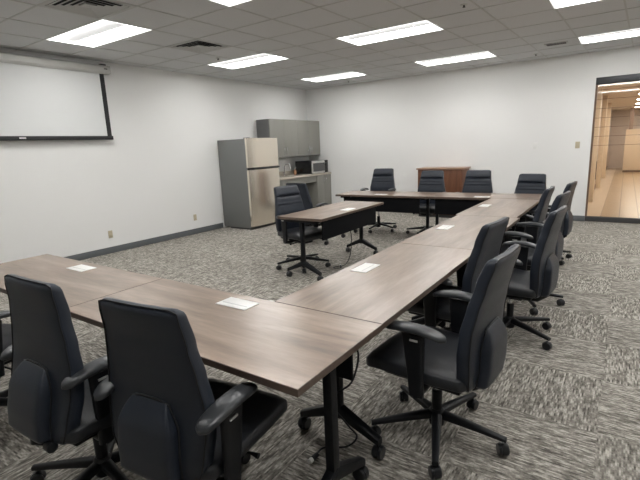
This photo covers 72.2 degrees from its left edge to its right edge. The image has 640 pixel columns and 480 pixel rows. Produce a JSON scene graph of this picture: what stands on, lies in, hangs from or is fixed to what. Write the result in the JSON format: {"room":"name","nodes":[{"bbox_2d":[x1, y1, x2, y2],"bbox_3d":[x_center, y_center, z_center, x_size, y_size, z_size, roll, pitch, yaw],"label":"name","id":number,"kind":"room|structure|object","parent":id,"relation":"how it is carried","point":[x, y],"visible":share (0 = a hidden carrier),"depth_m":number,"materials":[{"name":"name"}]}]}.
{"room":"conference room","nodes":[
{"label":"conference room","id":0,"kind":"room"},
{"bbox_2d":[0,48,308,262],"bbox_3d":[-3.819,-1.223,6.101,0.100,3.198,12.584,6,14,34],"label":"wall","id":1,"kind":"structure","parent":0,"point":[160,169],"depth_m":7.17,"materials":[{"name":"white paint"}]},
{"bbox_2d":[0,52,113,140],"bbox_3d":[-4.026,-1.799,5.468,0.118,1.098,3.075,6,14,34],"label":"projection screen","id":2,"kind":"object","parent":1,"relation":"attached to","point":[41,98],"visible":1,"depth_m":5.98,"materials":[{"name":"grey fabric"}]},
{"bbox_2d":[108,230,112,237],"bbox_3d":[-3.306,-0.090,6.931,0.010,0.116,0.072,6,14,34],"label":"wall outlet","id":3,"kind":"object","parent":1,"relation":"attached to","point":[110,234],"visible":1,"depth_m":6.93,"materials":[{"name":"beige plastic"}]},
{"bbox_2d":[64,223,222,260],"bbox_3d":[-4.577,0.593,5.149,0.012,0.100,9.300,6,14,34],"label":"baseboard","id":4,"kind":"structure","parent":1,"relation":"attached to","point":[95,253],"depth_m":7.38,"materials":[{"name":"grey plastic"}]},
{"bbox_2d":[256,119,297,156],"bbox_3d":[-0.920,-2.258,9.786,0.404,0.810,0.968,6,14,34],"label":"upper cabinet","id":5,"kind":"object","parent":1,"relation":"attached to","point":[285,131],"visible":0.88,"depth_m":9.63,"materials":[{"name":"grey laminate"}]},
{"bbox_2d":[279,170,293,175],"bbox_3d":[-0.868,-1.566,10.310,0.020,0.092,2.145,6,14,34],"label":"backsplash","id":6,"kind":"structure","parent":1,"relation":"attached to","point":[291,171],"depth_m":10.42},
{"bbox_2d":[297,120,319,155],"bbox_3d":[-0.393,-2.438,10.540,0.404,0.810,0.903,6,14,34],"label":"upper cabinet","id":7,"kind":"object","parent":1,"relation":"attached to","point":[308,132],"visible":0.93,"depth_m":10.42,"materials":[{"name":"grey laminate"}]},
{"bbox_2d":[0,212,639,479],"bbox_3d":[0.476,0.827,3.524,10.409,0.100,12.484,6,14,34],"label":"floor","id":8,"kind":"structure","parent":0,"point":[570,410],"depth_m":2.78,"materials":[{"name":"carpet"}]},
{"bbox_2d":[0,310,11,405],"bbox_3d":[-1.972,0.553,2.522,0.688,1.040,0.686,4,13,26],"label":"office chair","id":9,"kind":"object","parent":8,"relation":"on","point":[5,329],"visible":0.23,"depth_m":2.49,"materials":[{"name":"black leather"}]},
{"bbox_2d":[0,274,128,479],"bbox_3d":[-1.017,0.632,1.936,0.683,1.050,0.694,5,14,32],"label":"office chair","id":10,"kind":"object","parent":8,"relation":"on","point":[51,403],"visible":0.84,"depth_m":1.70,"materials":[{"name":"black plastic"}]},
{"bbox_2d":[0,254,162,306],"bbox_3d":[-1.773,0.595,3.016,1.523,0.744,0.612,6,14,34],"label":"table","id":11,"kind":"object","parent":8,"relation":"on","point":[80,282],"visible":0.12,"depth_m":2.88,"materials":[{"name":"brown wood"}]},
{"bbox_2d":[93,297,286,479],"bbox_3d":[-0.478,0.657,1.778,0.695,1.026,0.676,2,12,18],"label":"office chair","id":12,"kind":"object","parent":8,"relation":"on","point":[171,420],"visible":1,"depth_m":1.48,"materials":[{"name":"black plastic"}]},
{"bbox_2d":[69,278,382,479],"bbox_3d":[-0.514,0.722,2.165,1.523,0.744,0.612,6,14,34],"label":"table","id":13,"kind":"object","parent":8,"relation":"on","point":[285,348],"visible":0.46,"depth_m":1.85,"materials":[{"name":"brown wood"}]},
{"bbox_2d":[217,137,279,229],"bbox_3d":[-1.382,-1.160,8.854,0.815,1.745,0.890,6,14,34],"label":"refrigerator","id":14,"kind":"object","parent":8,"relation":"on","point":[249,167],"visible":0.95,"depth_m":8.52,"materials":[{"name":"grey metal"}]},
{"bbox_2d":[274,185,330,273],"bbox_3d":[-0.253,-0.169,5.637,0.719,1.036,0.695,-13,16,-41],"label":"office chair","id":15,"kind":"object","parent":8,"relation":"on","point":[288,200],"visible":0.7,"depth_m":5.61,"materials":[{"name":"black leather"}]},
{"bbox_2d":[286,183,328,244],"bbox_3d":[-0.163,-0.435,6.995,0.698,0.991,0.724,6,15,36],"label":"office chair","id":16,"kind":"object","parent":8,"relation":"on","point":[304,193],"visible":0.23,"depth_m":6.67,"materials":[{"name":"black plastic"}]},
{"bbox_2d":[305,174,331,207],"bbox_3d":[-0.137,-1.181,10.852,0.681,0.863,0.590,6,14,34],"label":"base cabinet","id":17,"kind":"object","parent":8,"relation":"on","point":[319,191],"visible":0.56,"depth_m":10.57,"materials":[{"name":"grey laminate"}]},
{"bbox_2d":[278,201,383,280],"bbox_3d":[0.204,-0.036,5.627,0.612,0.744,1.523,6,14,34],"label":"table","id":18,"kind":"object","parent":8,"relation":"on","point":[339,218],"visible":0.9,"depth_m":5.28,"materials":[{"name":"brown wood"}]},
{"bbox_2d":[333,231,351,268],"bbox_3d":[0.276,0.021,5.527,0.287,0.655,0.104,-11,15,-36],"label":"power cord","id":19,"kind":"object","parent":18,"relation":"hanging from","point":[340,266],"visible":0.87,"depth_m":5.59,"materials":[{"name":"black plastic"}]},
{"bbox_2d":[308,350,358,463],"bbox_3d":[0.046,0.754,2.093,0.256,0.663,0.174,-12,16,-40],"label":"power cord","id":20,"kind":"object","parent":8,"relation":"on","point":[315,455],"visible":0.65,"depth_m":2.12,"materials":[{"name":"black plastic"}]},
{"bbox_2d":[275,243,471,459],"bbox_3d":[0.463,0.553,2.773,0.612,0.744,1.523,6,14,34],"label":"table","id":21,"kind":"object","parent":8,"relation":"on","point":[378,288],"visible":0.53,"depth_m":2.40,"materials":[{"name":"brown wood"}]},
{"bbox_2d":[360,168,396,232],"bbox_3d":[1.024,-0.710,7.838,0.708,1.086,0.694,4,14,29],"label":"office chair","id":22,"kind":"object","parent":8,"relation":"on","point":[383,178],"visible":0.54,"depth_m":7.95,"materials":[{"name":"black leather"}]},
{"bbox_2d":[335,191,437,237],"bbox_3d":[1.077,-0.393,7.154,1.523,0.744,0.612,5,14,31],"label":"table","id":23,"kind":"object","parent":8,"relation":"on","point":[394,201],"visible":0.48,"depth_m":6.82,"materials":[{"name":"brown wood"}]},
{"bbox_2d":[406,170,444,233],"bbox_3d":[1.763,-0.604,7.283,0.680,1.043,0.693,4,14,29],"label":"office chair","id":24,"kind":"object","parent":8,"relation":"on","point":[430,181],"visible":0.41,"depth_m":7.38,"materials":[{"name":"black leather"}]},
{"bbox_2d":[366,244,520,478],"bbox_3d":[0.619,0.519,2.213,0.682,1.023,0.693,7,15,38],"label":"office chair","id":25,"kind":"object","parent":8,"relation":"on","point":[468,357],"visible":0.95,"depth_m":2.02,"materials":[{"name":"black plastic"}]},
{"bbox_2d":[416,166,470,217],"bbox_3d":[2.537,-0.991,9.073,0.970,1.005,0.506,6,14,34],"label":"storage cabinet","id":26,"kind":"object","parent":8,"relation":"on","point":[454,177],"visible":0.38,"depth_m":8.72,"materials":[{"name":"brown wood"}]},
{"bbox_2d":[407,216,508,330],"bbox_3d":[0.860,0.346,2.996,0.696,1.021,0.694,8,16,40],"label":"office chair","id":27,"kind":"object","parent":8,"relation":"on","point":[488,242],"visible":0.35,"depth_m":2.74,"materials":[{"name":"black plastic"}]},
{"bbox_2d":[400,215,519,319],"bbox_3d":[1.321,0.260,3.999,0.612,0.744,1.523,6,14,34],"label":"table","id":28,"kind":"object","parent":8,"relation":"on","point":[459,231],"visible":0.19,"depth_m":3.78,"materials":[{"name":"brown wood"}]},
{"bbox_2d":[459,170,492,192],"bbox_3d":[2.440,-0.545,6.860,0.689,1.051,0.706,5,14,30],"label":"office chair","id":29,"kind":"object","parent":8,"relation":"on","point":[476,181],"visible":0.26,"depth_m":6.98,"materials":[{"name":"black plastic"}]},
{"bbox_2d":[426,192,541,225],"bbox_3d":[2.374,-0.280,6.357,1.523,0.744,0.612,5,14,31],"label":"table","id":30,"kind":"object","parent":8,"relation":"on","point":[446,203],"visible":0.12,"depth_m":6.29,"materials":[{"name":"brown wood"}]},
{"bbox_2d":[455,198,538,227],"bbox_3d":[2.154,-0.036,5.243,0.612,0.744,1.523,6,14,34],"label":"table","id":31,"kind":"object","parent":8,"relation":"on","point":[496,207],"visible":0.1,"depth_m":5.04,"materials":[{"name":"brown wood"}]},
{"bbox_2d":[502,186,554,270],"bbox_3d":[2.085,-0.054,4.676,0.677,1.017,0.690,-14,16,-43],"label":"office chair","id":32,"kind":"object","parent":8,"relation":"on","point":[541,211],"visible":0.28,"depth_m":4.41,"materials":[{"name":"black plastic"}]},
{"bbox_2d":[514,174,545,221],"bbox_3d":[2.994,-0.451,6.448,0.694,0.991,0.678,7,15,38],"label":"office chair","id":33,"kind":"object","parent":8,"relation":"on","point":[527,183],"visible":0.16,"depth_m":6.55,"materials":[{"name":"black plastic"}]},
{"bbox_2d":[502,205,567,349],"bbox_3d":[1.455,0.246,3.367,0.689,1.015,0.682,7,15,39],"label":"office chair","id":34,"kind":"object","parent":8,"relation":"on","point":[536,284],"visible":0.65,"depth_m":3.15,"materials":[{"name":"black plastic"}]},
{"bbox_2d":[500,191,571,314],"bbox_3d":[1.901,0.069,4.067,0.700,1.042,0.673,8,16,40],"label":"office chair","id":35,"kind":"object","parent":8,"relation":"on","point":[531,234],"visible":0.36,"depth_m":3.84,"materials":[{"name":"black plastic"}]},
{"bbox_2d":[515,181,576,264],"bbox_3d":[2.793,-0.243,5.522,0.678,0.981,0.694,7,15,37],"label":"office chair","id":36,"kind":"object","parent":8,"relation":"on","point":[566,228],"visible":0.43,"depth_m":5.26,"materials":[{"name":"black leather"}]},
{"bbox_3d":[-1.099,-0.852,9.477,0.681,0.863,0.270,6,14,34],"label":"base cabinet","id":37,"kind":"object","parent":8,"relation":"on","visible":0},
{"bbox_2d":[279,170,330,179],"bbox_3d":[-0.599,-1.520,10.133,0.670,0.130,2.145,6,14,34],"label":"countertop","id":38,"kind":"structure","parent":37,"relation":"on","point":[289,174],"depth_m":10.19,"materials":[{"name":"beige laminate"}]},
{"bbox_2d":[283,176,316,185],"bbox_3d":[-0.678,-1.003,10.110,0.610,0.863,1.276,6,14,34],"label":"apron","id":39,"kind":"object","parent":38,"relation":"attached to","point":[310,179],"visible":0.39,"depth_m":9.91,"materials":[{"name":"grey laminate"}]},
{"bbox_2d":[295,160,327,173],"bbox_3d":[-0.194,-1.753,10.549,0.495,0.305,0.660,6,14,34],"label":"microwave","id":40,"kind":"object","parent":38,"relation":"on","point":[309,166],"visible":0.98,"depth_m":10.32,"materials":[{"name":"black"}]},
{"bbox_2d":[0,0,639,89],"bbox_3d":[0.384,-2.075,2.956,10.209,0.020,12.384,6,14,34],"label":"ceiling","id":41,"kind":"structure","parent":0,"point":[231,18],"depth_m":5.49,"materials":[{"name":"tile"}]},
{"bbox_2d":[39,0,135,18],"bbox_3d":[-2.187,-2.251,4.123,0.620,0.107,0.595,6,14,34],"label":"ceiling vent","id":42,"kind":"object","parent":41,"relation":"in","point":[98,9],"visible":0.98,"depth_m":4.17,"materials":[{"name":"grey metal"}]},
{"bbox_2d":[46,20,150,47],"bbox_3d":[-2.596,-2.437,5.119,1.240,0.089,0.590,6,14,34],"label":"ceiling light","id":43,"kind":"object","parent":41,"relation":"attached to","point":[101,32],"visible":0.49,"depth_m":5.21,"materials":[{"name":"white plastic"}]},
{"bbox_2d":[168,39,230,53],"bbox_3d":[-1.625,-2.647,5.896,0.620,0.107,0.595,6,14,34],"label":"ceiling vent","id":44,"kind":"object","parent":41,"relation":"in","point":[199,46],"visible":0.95,"depth_m":5.92,"materials":[{"name":"grey metal"}]},
{"bbox_2d":[209,0,250,6],"bbox_3d":[-0.548,-2.232,3.735,1.240,0.089,0.590,6,14,34],"label":"ceiling light","id":45,"kind":"object","parent":41,"relation":"attached to","point":[228,3],"visible":1,"depth_m":4.23,"materials":[{"name":"white plastic"}]},
{"bbox_2d":[208,53,288,68],"bbox_3d":[-1.164,-2.897,7.022,1.240,0.089,0.590,6,14,34],"label":"ceiling light","id":46,"kind":"object","parent":41,"relation":"attached to","point":[262,58],"visible":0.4,"depth_m":7.15,"materials":[{"name":"white plastic"}]},
{"bbox_2d":[0,0,639,88],"bbox_3d":[0.385,-2.064,2.958,10.209,0.005,12.385,6,14,34],"label":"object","id":47,"kind":"structure","parent":41,"relation":"attached to","point":[474,3],"depth_m":5.64,"materials":[{"name":"grey paint"}]},
{"bbox_2d":[301,72,364,81],"bbox_3d":[0.267,-3.357,8.925,1.240,0.089,0.590,6,14,34],"label":"ceiling light","id":48,"kind":"object","parent":41,"relation":"attached to","point":[347,74],"visible":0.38,"depth_m":9.07,"materials":[{"name":"white plastic"}]},
{"bbox_2d":[336,20,443,45],"bbox_3d":[0.883,-2.691,5.638,1.240,0.089,0.590,6,14,34],"label":"ceiling light","id":49,"kind":"object","parent":41,"relation":"attached to","point":[420,27],"visible":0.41,"depth_m":5.73,"materials":[{"name":"white plastic"}]},
{"bbox_2d":[415,51,495,65],"bbox_3d":[2.315,-3.151,7.541,1.240,0.089,0.590,6,14,34],"label":"ceiling light","id":50,"kind":"object","parent":41,"relation":"attached to","point":[485,54],"visible":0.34,"depth_m":7.66,"materials":[{"name":"white plastic"}]},
{"bbox_2d":[544,41,568,46],"bbox_3d":[3.574,-2.966,6.640,0.320,0.011,0.200,5,14,32],"label":"ceiling vent","id":51,"kind":"object","parent":41,"relation":"in","point":[562,42],"visible":1,"depth_m":6.62,"materials":[{"name":"grey metal"}]},
{"bbox_2d":[549,0,599,8],"bbox_3d":[2.931,-2.485,4.255,1.240,0.089,0.590,6,14,34],"label":"ceiling light","id":52,"kind":"object","parent":41,"relation":"attached to","point":[557,3],"visible":1,"depth_m":4.71,"materials":[{"name":"white plastic"}]},
{"bbox_2d":[578,28,639,43],"bbox_3d":[4.363,-2.945,6.157,1.240,0.089,0.590,6,14,34],"label":"ceiling light","id":53,"kind":"object","parent":41,"relation":"attached to","point":[632,32],"visible":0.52,"depth_m":6.42,"materials":[{"name":"white plastic"}]},
{"bbox_2d":[306,46,639,218],"bbox_3d":[3.955,-1.998,8.252,10.209,3.198,0.120,6,14,34],"label":"wall","id":54,"kind":"structure","parent":0,"point":[491,117],"depth_m":8.71,"materials":[{"name":"white paint"}]},
{"bbox_2d":[575,142,579,147],"bbox_3d":[4.578,-1.689,7.806,0.072,0.116,0.014,6,14,34],"label":"light switch","id":55,"kind":"object","parent":54,"relation":"attached to","point":[577,144],"visible":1,"depth_m":7.80,"materials":[{"name":"beige plastic"}]},
{"bbox_2d":[573,215,584,220],"bbox_3d":[2.550,-0.615,9.484,5.444,0.100,0.012,6,14,34],"label":"baseboard","id":56,"kind":"structure","parent":54,"relation":"attached to","point":[575,217],"depth_m":8.02,"materials":[{"name":"grey plastic"}]},
{"bbox_2d":[584,73,639,223],"bbox_3d":[5.980,-1.438,6.947,2.915,2.475,0.075,6,14,34],"label":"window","id":57,"kind":"structure","parent":54,"relation":"in","point":[630,77],"depth_m":7.57,"materials":[{"name":"grey"}]},
{"bbox_2d":[595,95,611,180],"bbox_3d":[9.072,-3.172,14.226,0.100,2.620,15.696,6,14,34],"label":"wall","id":58,"kind":"structure","parent":0,"point":[602,95],"depth_m":19.50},
{"bbox_2d":[588,85,602,202],"bbox_3d":[6.292,-2.180,10.063,0.120,2.619,0.300,6,14,34],"label":"trim","id":59,"kind":"structure","parent":58,"relation":"attached to","point":[600,87],"depth_m":9.94,"materials":[{"name":"beige laminate"}]},
{"bbox_2d":[594,106,601,187],"bbox_3d":[7.043,-2.268,11.183,0.096,2.270,1.120,6,14,34],"label":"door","id":60,"kind":"structure","parent":58,"relation":"in","point":[601,106],"depth_m":11.41,"materials":[{"name":"beige wood"}]},
{"bbox_2d":[595,95,607,187],"bbox_3d":[8.205,-2.834,12.796,0.120,2.619,0.300,6,14,34],"label":"trim","id":61,"kind":"structure","parent":58,"relation":"attached to","point":[605,97],"depth_m":12.68,"materials":[{"name":"beige laminate"}]},
{"bbox_2d":[601,103,611,177],"bbox_3d":[10.230,-3.527,15.691,0.120,2.619,0.300,6,14,34],"label":"trim","id":62,"kind":"structure","parent":58,"relation":"attached to","point":[609,106],"depth_m":15.57,"materials":[{"name":"beige laminate"}]},
{"bbox_2d":[587,168,630,223],"bbox_3d":[10.398,-1.700,13.576,3.060,0.101,15.816,6,14,34],"label":"floor","id":63,"kind":"structure","parent":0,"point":[595,208],"depth_m":11.34,"materials":[{"name":"wood"}]},
{"bbox_2d":[600,168,639,217],"bbox_3d":[10.993,-1.654,13.245,3.700,0.100,15.696,6,14,34],"label":"floor","id":64,"kind":"structure","parent":0,"point":[623,196],"depth_m":10.91,"materials":[{"name":"beige wood"}]},
{"bbox_2d":[622,129,639,171],"bbox_3d":[13.502,-3.570,17.434,2.350,1.720,0.200,6,14,34],"label":"wall","id":65,"kind":"structure","parent":64,"relation":"on","point":[631,160],"depth_m":17.86,"materials":[{"name":"beige laminate"}]},
{"bbox_2d":[629,108,634,128],"bbox_3d":[13.368,-4.345,18.958,0.200,2.620,0.200,6,14,34],"label":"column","id":66,"kind":"structure","parent":64,"relation":"on","point":[632,109],"depth_m":18.72,"materials":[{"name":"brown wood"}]},
{"bbox_2d":[602,81,639,110],"bbox_3d":[10.734,-4.329,12.786,4.060,0.100,15.696,6,14,34],"label":"ceiling","id":67,"kind":"structure","parent":0,"point":[615,94],"depth_m":12.37,"materials":[{"name":"beige"}]},
{"bbox_2d":[607,109,639,167],"bbox_3d":[15.233,-4.519,19.415,4.060,2.620,0.100,6,14,34],"label":"wall","id":68,"kind":"structure","parent":0,"point":[616,149],"depth_m":20.29,"materials":[{"name":"beige wood"}]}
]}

